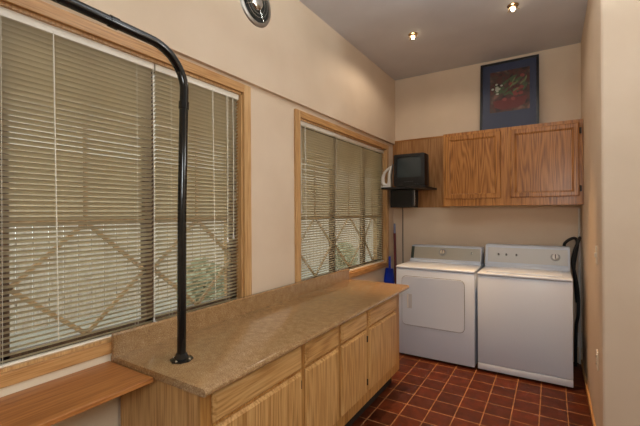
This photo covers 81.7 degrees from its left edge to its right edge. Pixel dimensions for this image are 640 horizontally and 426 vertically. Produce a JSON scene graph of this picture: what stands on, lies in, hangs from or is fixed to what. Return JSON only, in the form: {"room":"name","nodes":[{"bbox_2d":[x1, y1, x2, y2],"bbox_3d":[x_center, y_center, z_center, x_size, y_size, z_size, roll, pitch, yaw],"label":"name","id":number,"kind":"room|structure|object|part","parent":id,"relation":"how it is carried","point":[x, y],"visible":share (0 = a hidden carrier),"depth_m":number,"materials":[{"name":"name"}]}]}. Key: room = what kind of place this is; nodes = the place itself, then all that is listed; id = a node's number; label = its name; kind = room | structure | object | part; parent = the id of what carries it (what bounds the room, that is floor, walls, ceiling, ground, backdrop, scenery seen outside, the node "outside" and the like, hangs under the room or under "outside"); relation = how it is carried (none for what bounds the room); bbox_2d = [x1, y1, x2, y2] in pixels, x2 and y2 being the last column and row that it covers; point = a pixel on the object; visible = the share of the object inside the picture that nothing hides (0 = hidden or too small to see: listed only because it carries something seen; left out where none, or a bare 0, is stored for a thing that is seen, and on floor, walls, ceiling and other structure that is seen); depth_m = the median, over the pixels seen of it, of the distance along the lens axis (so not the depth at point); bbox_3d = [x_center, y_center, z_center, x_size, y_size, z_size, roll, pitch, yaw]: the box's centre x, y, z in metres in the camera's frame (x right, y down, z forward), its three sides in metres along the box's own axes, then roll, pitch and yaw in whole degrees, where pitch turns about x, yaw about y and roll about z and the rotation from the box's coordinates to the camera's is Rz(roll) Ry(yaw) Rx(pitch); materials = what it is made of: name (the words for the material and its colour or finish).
{"room":"laundry room","nodes":[
{"label":"laundry room","id":0,"kind":"room"},
{"bbox_2d":[2,0,394,425],"bbox_3d":[-0.971,-0.077,1.718,0.190,3.105,7.080,0,0,32],"label":"wall","id":1,"kind":"structure","parent":0,"point":[298,61],"depth_m":2.63,"materials":[{"name":"beige paint"}]},
{"bbox_2d":[0,353,117,425],"bbox_3d":[-1.333,1.050,1.004,0.006,0.854,1.580,0,0,32],"label":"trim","id":2,"kind":"structure","parent":1,"relation":"attached to","point":[105,414],"depth_m":1.55,"materials":[{"name":"white paint"}]},
{"bbox_2d":[0,361,152,425],"bbox_3d":[-1.197,0.787,0.913,0.322,0.263,1.511,0,0,32],"label":"wall shelf","id":3,"kind":"object","parent":1,"relation":"attached to","point":[49,403],"visible":1,"depth_m":1.33,"materials":[{"name":"brown wood"}]},
{"bbox_2d":[0,0,251,388],"bbox_3d":[-1.038,-0.097,1.616,0.175,1.434,1.959,0,0,32],"label":"window","id":4,"kind":"structure","parent":1,"relation":"in","point":[33,368],"depth_m":1.71,"materials":[{"name":"brown wood"}]},
{"bbox_3d":[-0.969,0.595,1.575,0.020,0.050,1.835,0,0,32],"label":"sill casing","id":5,"kind":"part","parent":4,"relation":"part of","materials":[{"name":"brown wood"}]},
{"bbox_2d":[0,6,154,367],"bbox_3d":[-1.156,-0.092,1.341,0.041,1.322,1.215,0,0,32],"label":"blind","id":6,"kind":"object","parent":4,"relation":"attached to","point":[44,59],"visible":0.98,"depth_m":1.53,"materials":[{"name":"beige plastic"}]},
{"bbox_3d":[-1.158,0.561,1.345,0.024,0.018,1.209,0,0,32],"label":"rail","id":7,"kind":"part","parent":6,"relation":"part of","materials":[{"name":"beige"}]},
{"bbox_3d":[-0.828,-0.099,1.842,0.006,1.246,0.009,0,0,32],"label":"lift cord","id":8,"kind":"part","parent":6,"relation":"part of","materials":[{"name":"white fabric"}]},
{"bbox_3d":[-0.977,-0.787,1.575,0.020,0.054,1.835,0,0,32],"label":"head casing","id":9,"kind":"part","parent":4,"relation":"part of","materials":[{"name":"brown wood"}]},
{"bbox_2d":[153,64,238,320],"bbox_3d":[-0.674,-0.094,2.109,0.041,1.322,0.582,0,0,32],"label":"blind","id":10,"kind":"object","parent":4,"relation":"attached to","point":[212,108],"visible":0.9,"depth_m":2.10,"materials":[{"name":"beige plastic"}]},
{"bbox_3d":[-0.566,-0.285,2.260,0.006,0.876,0.009,0,0,32],"label":"lift cord","id":11,"kind":"part","parent":10,"relation":"part of","materials":[{"name":"white fabric"}]},
{"bbox_3d":[-0.539,-0.295,2.303,0.006,0.856,0.009,0,0,32],"label":"lift cord","id":12,"kind":"part","parent":10,"relation":"part of","materials":[{"name":"white fabric"}]},
{"bbox_3d":[-0.973,-0.097,1.575,0.020,1.434,1.959,0,0,32],"label":"casing","id":13,"kind":"part","parent":4,"relation":"part of","materials":[{"name":"brown wood"}]},
{"bbox_2d":[240,0,270,27],"bbox_3d":[-0.409,-1.380,2.415,0.033,0.310,0.310,0,0,32],"label":"exhaust fan","id":14,"kind":"object","parent":1,"relation":"attached to","point":[258,12],"visible":1,"depth_m":2.42,"materials":[{"name":"silver metal"}]},
{"bbox_3d":[-0.432,-1.306,2.397,0.007,0.075,0.059,0,0,41],"label":"blade","id":15,"kind":"part","parent":14,"relation":"part of","materials":[{"name":"grey metal"}]},
{"bbox_3d":[-0.385,-1.321,2.467,0.010,0.078,0.075,0,0,32],"label":"blade","id":16,"kind":"part","parent":14,"relation":"part of","materials":[{"name":"grey metal"}]},
{"bbox_2d":[294,108,388,282],"bbox_3d":[0.249,-0.083,3.668,0.175,1.434,1.894,0,0,32],"label":"window","id":17,"kind":"structure","parent":1,"relation":"in","point":[299,115],"depth_m":3.48,"materials":[{"name":"brown wood"}]},
{"bbox_2d":[300,121,383,279],"bbox_3d":[0.288,-0.082,3.644,0.041,1.317,1.740,0,0,32],"label":"blind","id":18,"kind":"object","parent":17,"relation":"attached to","point":[341,154],"visible":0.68,"depth_m":3.48,"materials":[{"name":"beige plastic"}]},
{"bbox_3d":[-0.149,-0.367,2.925,0.006,0.676,0.009,0,0,32],"label":"lift cord","id":19,"kind":"part","parent":18,"relation":"part of","materials":[{"name":"white fabric"}]},
{"bbox_3d":[0.286,0.568,3.647,0.024,0.018,1.734,0,0,32],"label":"rail","id":20,"kind":"part","parent":18,"relation":"part of","materials":[{"name":"beige"}]},
{"bbox_3d":[0.310,-0.774,3.627,0.020,0.054,1.770,0,0,32],"label":"head casing","id":21,"kind":"part","parent":17,"relation":"part of","materials":[{"name":"brown wood"}]},
{"bbox_3d":[0.318,0.608,3.627,0.020,0.050,1.770,0,0,32],"label":"sill casing","id":22,"kind":"part","parent":17,"relation":"part of","materials":[{"name":"brown wood"}]},
{"bbox_2d":[384,256,394,283],"bbox_3d":[0.806,0.673,4.312,0.130,0.336,0.039,0,0,32],"label":"dustpan","id":23,"kind":"object","parent":1,"relation":"hanging from","point":[389,272],"visible":0.93,"depth_m":4.31,"materials":[{"name":"blue plastic"}]},
{"bbox_2d":[299,0,587,79],"bbox_3d":[1.081,-1.701,0.468,5.050,0.120,7.150,0,0,32],"label":"ceiling","id":24,"kind":"structure","parent":0,"point":[452,34],"depth_m":3.29,"materials":[{"name":"paint"}]},
{"bbox_2d":[408,32,417,38],"bbox_3d":[0.855,-1.615,3.389,0.088,0.048,0.088,0,0,32],"label":"ceiling spotlight","id":25,"kind":"object","parent":24,"relation":"attached to","point":[412,35],"visible":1,"depth_m":3.38,"materials":[{"name":"gold metal"}]},
{"bbox_2d":[507,2,519,12],"bbox_3d":[1.527,-1.619,2.924,0.088,0.048,0.088,0,0,32],"label":"ceiling spotlight","id":26,"kind":"object","parent":24,"relation":"attached to","point":[512,6],"visible":1,"depth_m":2.91,"materials":[{"name":"gold metal"}]},
{"bbox_3d":[1.525,-1.633,2.923,0.084,0.020,0.084,0,0,32],"label":"ceiling plate","id":27,"kind":"part","parent":26,"relation":"part of","materials":[{"name":"gold metal"}]},
{"bbox_2d":[351,352,592,425],"bbox_3d":[1.098,1.524,0.468,5.050,0.120,7.150,0,0,32],"label":"floor","id":28,"kind":"structure","parent":0,"point":[423,391],"depth_m":2.90,"materials":[{"name":"tile"}]},
{"bbox_2d":[121,294,398,425],"bbox_3d":[-0.102,1.065,2.420,0.557,0.812,2.121,0,0,32],"label":"base cabinet","id":29,"kind":"object","parent":28,"relation":"on","point":[331,379],"visible":0.69,"depth_m":1.96,"materials":[{"name":"brown wood"}]},
{"bbox_3d":[-0.255,0.753,1.673,0.020,0.116,0.589,0,0,32],"label":"drawer","id":30,"kind":"part","parent":29,"relation":"part of","materials":[{"name":"brown wood"}]},
{"bbox_3d":[-0.253,1.047,1.673,0.020,0.439,0.589,0,0,32],"label":"door","id":31,"kind":"part","parent":29,"relation":"part of","materials":[{"name":"brown wood"}]},
{"bbox_2d":[111,268,408,397],"bbox_3d":[-0.082,0.592,2.420,0.623,0.132,2.225,0,0,32],"label":"countertop","id":32,"kind":"structure","parent":29,"relation":"on","point":[228,341],"depth_m":1.92,"materials":[{"name":"stone"}]},
{"bbox_2d":[51,0,192,363],"bbox_3d":[-1.550,-0.047,0.074,0.096,1.366,3.676,0,0,32],"label":"pole","id":33,"kind":"object","parent":32,"relation":"on","point":[181,357],"visible":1,"depth_m":1.58,"materials":[{"name":"black metal"}]},
{"bbox_3d":[0.017,0.752,2.105,0.020,0.116,0.349,0,0,32],"label":"drawer","id":34,"kind":"part","parent":29,"relation":"part of","materials":[{"name":"brown wood"}]},
{"bbox_3d":[0.018,1.045,2.105,0.020,0.439,0.349,0,0,32],"label":"door","id":35,"kind":"part","parent":29,"relation":"part of","materials":[{"name":"brown wood"}]},
{"bbox_3d":[0.228,0.751,2.442,0.020,0.116,0.361,0,0,32],"label":"drawer","id":36,"kind":"part","parent":29,"relation":"part of","materials":[{"name":"brown wood"}]},
{"bbox_3d":[0.229,1.044,2.442,0.020,0.439,0.361,0,0,32],"label":"door","id":37,"kind":"part","parent":29,"relation":"part of","materials":[{"name":"brown wood"}]},
{"bbox_3d":[0.489,0.750,2.859,0.020,0.116,0.544,0,0,32],"label":"drawer","id":38,"kind":"part","parent":29,"relation":"part of","materials":[{"name":"brown wood"}]},
{"bbox_3d":[0.491,1.043,2.859,0.020,0.439,0.544,0,0,32],"label":"door","id":39,"kind":"part","parent":29,"relation":"part of","materials":[{"name":"brown wood"}]},
{"bbox_2d":[393,224,396,283],"bbox_3d":[0.933,0.797,4.394,0.173,1.337,0.172,0,0,32],"label":"broom","id":40,"kind":"object","parent":28,"relation":"on","point":[394,228],"visible":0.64,"depth_m":4.44,"materials":[{"name":"red"}]},
{"bbox_2d":[396,244,484,367],"bbox_3d":[1.282,0.914,3.910,0.766,1.098,0.677,0,0,32],"label":"dryer","id":41,"kind":"object","parent":28,"relation":"on","point":[438,312],"visible":0.94,"depth_m":3.65,"materials":[{"name":"white metal"}]},
{"bbox_3d":[1.100,0.889,3.642,0.606,0.493,0.008,0,0,32],"label":"door","id":42,"kind":"part","parent":41,"relation":"part of","materials":[{"name":"white metal"}]},
{"bbox_3d":[1.285,0.554,3.918,0.766,0.026,0.659,0,0,32],"label":"panel","id":43,"kind":"part","parent":41,"relation":"part of","materials":[{"name":"white metal"}]},
{"bbox_3d":[1.370,0.442,4.025,0.701,0.125,0.045,0,0,32],"label":"control panel","id":44,"kind":"part","parent":41,"relation":"part of","materials":[{"name":"beige"}]},
{"bbox_2d":[477,243,572,387],"bbox_3d":[1.941,0.892,3.507,0.735,1.136,0.661,0,0,32],"label":"washing machine","id":45,"kind":"object","parent":28,"relation":"on","point":[525,292],"visible":1,"depth_m":3.26,"materials":[{"name":"white metal"}]},
{"bbox_3d":[1.875,0.538,3.405,0.591,0.012,0.340,0,0,32],"label":"lid","id":46,"kind":"part","parent":45,"relation":"part of","materials":[{"name":"white metal"}]},
{"bbox_3d":[1.945,1.408,3.510,0.731,0.060,0.654,0,0,32],"label":"toe panel","id":47,"kind":"part","parent":45,"relation":"part of","materials":[{"name":"white metal"}]},
{"bbox_3d":[2.015,0.421,3.620,0.681,0.144,0.040,0,0,32],"label":"control panel","id":48,"kind":"part","parent":45,"relation":"part of","materials":[{"name":"grey"}]},
{"bbox_2d":[563,237,578,302],"bbox_3d":[2.429,0.544,3.582,0.057,0.629,0.142,0,0,-24],"label":"hose","id":49,"kind":"object","parent":45,"relation":"attached to","point":[571,238],"visible":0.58,"depth_m":3.54,"materials":[{"name":"black rubber"}]},
{"bbox_2d":[571,236,580,366],"bbox_3d":[2.450,0.841,3.513,0.116,1.233,0.060,0,0,-21],"label":"hose","id":50,"kind":"object","parent":28,"relation":"on","point":[579,237],"visible":1,"depth_m":3.50,"materials":[{"name":"black rubber"}]},
{"bbox_2d":[577,209,581,363],"bbox_3d":[2.507,0.707,3.574,0.038,1.500,0.038,0,0,32],"label":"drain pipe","id":51,"kind":"object","parent":28,"relation":"on","point":[579,342],"visible":0.89,"depth_m":3.57,"materials":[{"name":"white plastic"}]},
{"bbox_2d":[393,43,581,362],"bbox_3d":[1.826,-0.092,4.125,2.373,3.105,0.170,0,0,32],"label":"wall","id":52,"kind":"structure","parent":0,"point":[440,103],"depth_m":4.10,"materials":[{"name":"beige paint"}]},
{"bbox_2d":[402,208,402,250],"bbox_3d":[1.011,0.519,4.518,0.012,1.192,0.027,0,0,32],"label":"power cord","id":53,"kind":"object","parent":52,"relation":"attached to","point":[402,208],"visible":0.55,"depth_m":4.52,"materials":[{"name":"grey plastic"}]},
{"bbox_2d":[393,136,447,207],"bbox_3d":[1.193,-0.476,4.406,0.684,0.824,0.024,0,0,32],"label":"wall panel","id":54,"kind":"object","parent":52,"relation":"attached to","point":[432,146],"visible":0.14,"depth_m":4.34,"materials":[{"name":"brown wood"}]},
{"bbox_2d":[381,186,436,207],"bbox_3d":[1.024,-0.176,4.225,0.492,0.222,0.478,0,0,32],"label":"shelf","id":55,"kind":"object","parent":54,"relation":"attached to","point":[400,197],"visible":1,"depth_m":4.27,"materials":[{"name":"black plastic"}]},
{"bbox_2d":[381,164,393,187],"bbox_3d":[0.751,-0.413,4.142,0.141,0.254,0.042,0,0,32],"label":"iron","id":56,"kind":"object","parent":55,"relation":"on","point":[390,168],"visible":0.99,"depth_m":4.12,"materials":[{"name":"white plastic"}]},
{"bbox_3d":[0.744,-0.410,4.146,0.125,0.229,0.042,0,0,32],"label":"handle","id":57,"kind":"part","parent":56,"relation":"part of","materials":[{"name":"white plastic"}]},
{"bbox_2d":[394,152,428,186],"bbox_3d":[1.063,-0.472,4.187,0.343,0.352,0.374,0,0,32],"label":"television","id":58,"kind":"object","parent":55,"relation":"on","point":[412,169],"visible":0.98,"depth_m":4.03,"materials":[{"name":"black plastic"}]},
{"bbox_2d":[443,119,583,206],"bbox_3d":[1.921,-0.460,3.768,1.226,0.770,0.330,0,0,32],"label":"upper cabinet","id":59,"kind":"object","parent":52,"relation":"attached to","point":[542,163],"visible":1,"depth_m":3.59,"materials":[{"name":"brown wood"}]},
{"bbox_3d":[1.564,-0.479,3.807,0.534,0.662,0.019,0,0,32],"label":"door","id":60,"kind":"part","parent":59,"relation":"part of","materials":[{"name":"brown wood"}]},
{"bbox_2d":[480,54,538,129],"bbox_3d":[1.965,-1.224,3.856,0.548,0.762,0.104,0,0,32],"label":"framed picture","id":61,"kind":"object","parent":59,"relation":"on","point":[509,89],"visible":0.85,"depth_m":3.85,"materials":[{"name":"black"}]},
{"bbox_2d":[490,66,529,112],"bbox_3d":[1.973,-1.279,3.856,0.370,0.442,0.049,0,0,32],"label":"print","id":62,"kind":"object","parent":61,"relation":"attached to","point":[510,86],"depth_m":3.85,"materials":[{"name":"red"}]},
{"bbox_3d":[2.096,-0.482,3.474,0.556,0.662,0.019,0,0,32],"label":"door","id":63,"kind":"part","parent":59,"relation":"part of","materials":[{"name":"brown wood"}]},
{"bbox_2d":[581,0,639,425],"bbox_3d":[3.365,-0.100,2.127,2.957,3.105,1.820,0,0,32],"label":"wall","id":64,"kind":"structure","parent":0,"point":[610,40],"depth_m":2.12,"materials":[{"name":"beige paint"}]},
{"bbox_2d":[581,359,595,425],"bbox_3d":[2.088,1.439,2.874,0.014,0.040,1.680,0,0,32],"label":"baseboard","id":65,"kind":"structure","parent":64,"relation":"attached to","point":[582,365],"depth_m":2.90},
{"bbox_2d":[594,246,597,263],"bbox_3d":[1.769,0.269,2.375,0.014,0.117,0.072,0,0,32],"label":"light switch","id":66,"kind":"object","parent":64,"relation":"attached to","point":[596,252],"visible":1,"depth_m":2.35,"materials":[{"name":"beige plastic"}]},
{"bbox_2d":[596,349,598,370],"bbox_3d":[1.758,0.932,2.348,0.010,0.117,0.072,0,0,32],"label":"wall outlet","id":67,"kind":"object","parent":64,"relation":"attached to","point":[597,353],"visible":1,"depth_m":2.32,"materials":[{"name":"beige plastic"}]},
{"label":"outside","id":68,"kind":"structure","parent":0,"visible":0},
{"bbox_2d":[10,242,372,351],"bbox_3d":[-11.361,1.954,11.851,28.140,0.150,44.000,0,0,32],"label":"ground","id":69,"kind":"structure","parent":68,"point":[173,301],"depth_m":6.32,"materials":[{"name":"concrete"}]},
{"bbox_2d":[9,218,372,333],"bbox_3d":[-1.424,0.393,10.927,0.075,2.870,33.000,0,0,32],"label":"fence","id":70,"kind":"object","parent":69,"relation":"on","point":[12,255],"visible":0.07,"depth_m":6.73,"materials":[{"name":"brown wood"}]},
{"bbox_2d":[175,257,223,305],"bbox_3d":[-2.055,1.304,6.493,0.851,1.110,0.874,0,0,32],"label":"shrub","id":71,"kind":"object","parent":69,"relation":"on","point":[192,289],"visible":0.29,"depth_m":6.30,"materials":[{"name":"green plant"}]},
{"bbox_2d":[335,242,357,269],"bbox_3d":[0.708,1.327,10.899,0.870,0.987,0.872,0,0,32],"label":"shrub","id":72,"kind":"object","parent":69,"relation":"on","point":[345,242],"visible":0.34,"depth_m":10.68,"materials":[{"name":"green plant"}]}
]}

